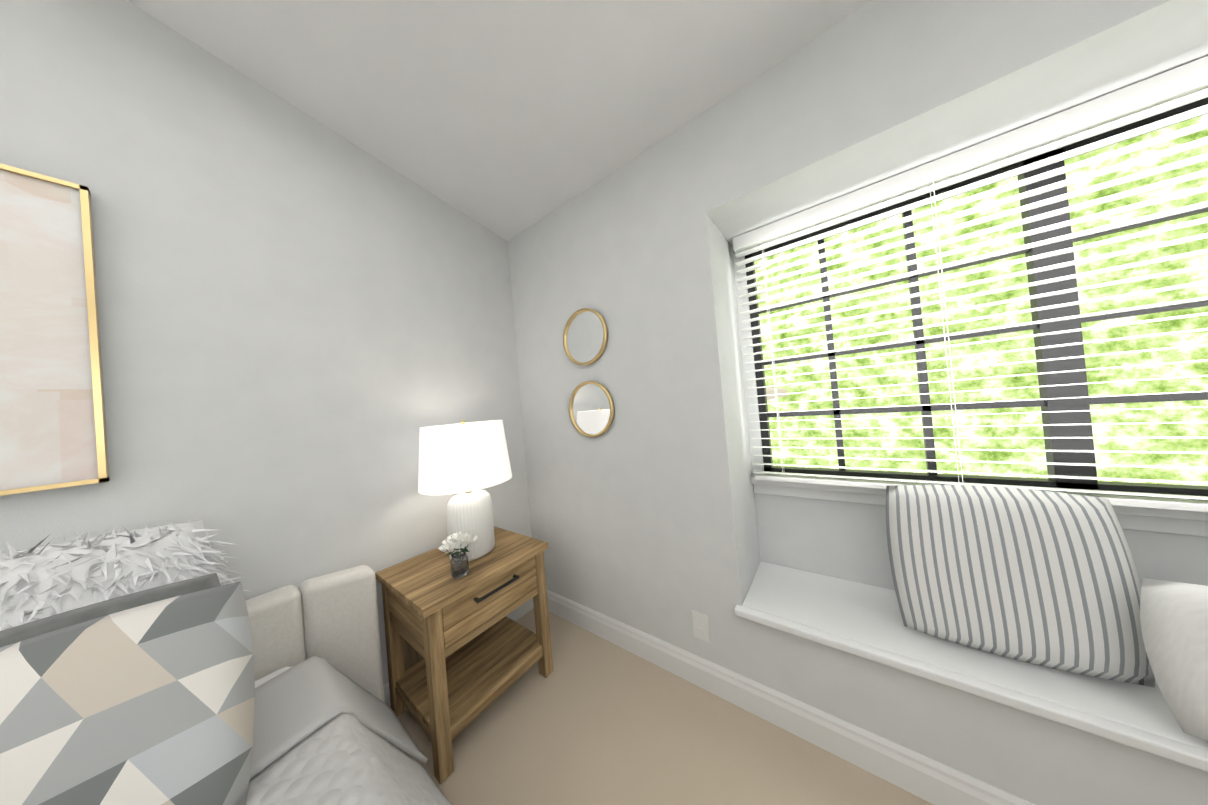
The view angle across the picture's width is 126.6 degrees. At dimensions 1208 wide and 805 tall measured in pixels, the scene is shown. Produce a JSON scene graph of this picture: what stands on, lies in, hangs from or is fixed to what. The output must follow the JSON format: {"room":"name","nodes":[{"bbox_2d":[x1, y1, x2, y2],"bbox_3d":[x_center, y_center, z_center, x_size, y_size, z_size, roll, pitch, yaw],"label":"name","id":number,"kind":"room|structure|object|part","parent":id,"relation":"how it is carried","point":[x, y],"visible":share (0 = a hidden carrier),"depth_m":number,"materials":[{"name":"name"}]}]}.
{"room":"bedroom","nodes":[
{"label":"bedroom","id":0,"kind":"room"},
{"bbox_2d":[0,0,531,684],"bbox_3d":[-1.782,-0.289,0.598,0.120,3.450,4.810,-5,-1,37],"label":"wall","id":1,"kind":"structure","parent":0,"point":[306,328],"depth_m":1.12,"materials":[{"name":"paint"}]},
{"bbox_2d":[0,164,109,495],"bbox_3d":[-1.796,-0.172,0.431,0.037,0.845,1.120,-5,-1,37],"label":"picture","id":2,"kind":"object","parent":1,"relation":"attached to","point":[53,434],"visible":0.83,"depth_m":0.82,"materials":[{"name":"gold metal"}]},
{"bbox_2d":[384,597,533,706],"bbox_3d":[-1.708,1.371,0.377,0.016,0.125,4.170,-5,-1,37],"label":"baseboard","id":3,"kind":"structure","parent":1,"relation":"attached to","point":[521,610],"depth_m":1.89,"materials":[{"name":"white"}]},
{"bbox_2d":[127,0,871,240],"bbox_3d":[-0.278,-1.550,-0.615,4.160,0.962,4.810,-5,-1,37],"label":"ceiling","id":4,"kind":"structure","parent":0,"point":[507,120],"depth_m":1.13,"materials":[{"name":"paint"}]},
{"bbox_2d":[395,608,932,804],"bbox_3d":[-0.032,1.339,-0.649,4.160,0.120,4.810,-5,-1,37],"label":"floor","id":5,"kind":"structure","parent":0,"point":[592,719],"depth_m":1.13,"materials":[{"name":"carpet"}]},
{"bbox_2d":[0,520,451,804],"bbox_3d":[-0.645,0.782,-0.496,2.824,1.094,2.648,-5,-1,37],"label":"bed","id":6,"kind":"object","parent":5,"relation":"on","point":[160,665],"visible":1,"depth_m":0.66,"materials":[{"name":"beige fabric"}]},
{"bbox_2d":[0,581,254,804],"bbox_3d":[-0.967,0.639,0.524,0.316,0.402,0.481,-5,-1,37],"label":"pillow","id":7,"kind":"object","parent":6,"relation":"on","point":[153,703],"depth_m":0.57,"materials":[{"name":"fabric"}]},
{"bbox_2d":[375,526,552,783],"bbox_3d":[-0.615,1.036,1.420,0.503,0.628,0.576,-5,-1,37],"label":"nightstand","id":8,"kind":"object","parent":5,"relation":"on","point":[463,652],"visible":0.92,"depth_m":1.30,"materials":[{"name":"brown wood"}]},
{"bbox_2d":[438,532,477,578],"bbox_3d":[-0.604,0.630,1.267,0.160,0.172,0.154,-5,-1,37],"label":"jar","id":9,"kind":"object","parent":8,"relation":"on","point":[459,563],"visible":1,"depth_m":1.24,"materials":[{"name":"clear glass"}]},
{"bbox_3d":[-0.600,0.670,1.264,0.068,0.090,0.068,-5,-1,37],"label":"glass","id":10,"kind":"part","parent":9,"relation":"part of","materials":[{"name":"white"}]},
{"bbox_2d":[418,420,511,561],"bbox_3d":[-0.648,0.402,1.450,0.406,0.638,0.406,-5,-1,37],"label":"lamp","id":11,"kind":"object","parent":8,"relation":"on","point":[470,460],"visible":0.85,"depth_m":1.32,"materials":[{"name":"white fabric"}]},
{"bbox_3d":[-0.626,0.254,1.425,0.264,0.348,0.305,-5,-1,37],"label":"stem","id":12,"kind":"part","parent":11,"relation":"part of","materials":[{"name":"fabric"}]},
{"bbox_3d":[-0.661,0.241,1.452,0.406,0.280,0.406,-5,-1,37],"label":"lamp shade","id":13,"kind":"part","parent":11,"relation":"part of","materials":[{"name":"white fabric"}]},
{"bbox_3d":[-0.448,0.780,1.280,0.031,0.012,0.200,-5,-1,37],"label":"handle","id":14,"kind":"part","parent":8,"relation":"part of","materials":[{"name":"black metal"}]},
{"bbox_2d":[508,0,1207,804],"bbox_3d":[1.115,-0.530,1.078,3.920,3.450,0.520,-5,-1,37],"label":"wall","id":15,"kind":"structure","parent":0,"point":[652,514],"depth_m":1.27,"materials":[{"name":"paint"}]},
{"bbox_2d":[563,308,607,365],"bbox_3d":[-0.107,-0.359,1.671,0.308,0.308,0.022,-5,-1,37],"label":"round mirror","id":16,"kind":"object","parent":15,"relation":"attached to","point":[585,336],"visible":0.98,"depth_m":1.66,"materials":[{"name":"gold glass"}]},
{"bbox_2d":[569,381,614,437],"bbox_3d":[-0.074,0.037,1.666,0.308,0.308,0.022,-5,-1,37],"label":"round mirror","id":17,"kind":"object","parent":15,"relation":"attached to","point":[591,409],"visible":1,"depth_m":1.66,"materials":[{"name":"gold glass"}]},
{"bbox_2d":[692,610,709,642],"bbox_3d":[0.429,0.992,1.347,0.072,0.116,0.008,-5,-1,37],"label":"outlet","id":18,"kind":"object","parent":15,"relation":"attached to","point":[700,626],"visible":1,"depth_m":1.34,"materials":[{"name":"white plastic"}]},
{"bbox_2d":[547,590,1034,804],"bbox_3d":[1.093,1.138,0.844,3.920,0.125,0.016,-5,-1,37],"label":"baseboard","id":19,"kind":"structure","parent":15,"relation":"attached to","point":[931,781],"depth_m":1.11,"materials":[{"name":"white"}]},
{"bbox_2d":[734,561,1207,771],"bbox_3d":[1.437,0.764,0.803,1.970,0.030,0.435,-5,-1,37],"label":"window seat","id":20,"kind":"object","parent":15,"relation":"attached to","point":[862,620],"visible":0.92,"depth_m":0.91,"materials":[{"name":"white paint"}]},
{"bbox_2d":[886,485,1154,686],"bbox_3d":[1.226,0.518,0.949,0.499,0.491,0.188,-5,-1,37],"label":"pillow","id":21,"kind":"object","parent":20,"relation":"on","point":[1049,579],"visible":1,"depth_m":0.89,"materials":[{"name":"white fabric"}]},
{"bbox_2d":[1140,578,1207,740],"bbox_3d":[1.533,0.566,0.528,0.619,0.328,0.167,-5,-1,37],"label":"pillow","id":22,"kind":"object","parent":20,"relation":"on","point":[1174,621],"visible":1,"depth_m":0.69,"materials":[{"name":"fabric"}]},
{"bbox_2d":[745,97,1207,500],"bbox_3d":[1.521,-0.269,1.024,1.850,1.140,0.045,-5,-1,37],"label":"window","id":23,"kind":"structure","parent":15,"relation":"in","point":[1073,404],"depth_m":1.02,"materials":[{"name":"black metal"}]},
{"bbox_2d":[733,56,1207,511],"bbox_3d":[1.442,-0.286,0.923,1.890,1.176,0.060,-5,-1,37],"label":"window blinds","id":24,"kind":"object","parent":23,"relation":"attached to","point":[1180,86],"visible":0.98,"depth_m":0.99,"materials":[{"name":"white plastic"}]},
{"bbox_2d":[751,475,1207,536],"bbox_3d":[1.519,0.347,0.961,1.930,0.090,0.050,-5,-1,37],"label":"window stool","id":25,"kind":"structure","parent":15,"relation":"attached to","point":[1185,522],"depth_m":0.93,"materials":[{"name":"white paint"}]},
{"label":"outside","id":26,"kind":"structure","parent":0,"visible":0},
{"bbox_2d":[766,387,787,399],"bbox_3d":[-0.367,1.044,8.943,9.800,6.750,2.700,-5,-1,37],"label":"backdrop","id":27,"kind":"structure","parent":26,"point":[769,390],"depth_m":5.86,"materials":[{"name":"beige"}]},
{"bbox_2d":[754,114,1207,485],"bbox_3d":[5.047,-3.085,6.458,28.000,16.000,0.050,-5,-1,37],"label":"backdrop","id":28,"kind":"structure","parent":26,"point":[1164,386],"depth_m":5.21,"materials":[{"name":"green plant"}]}
]}

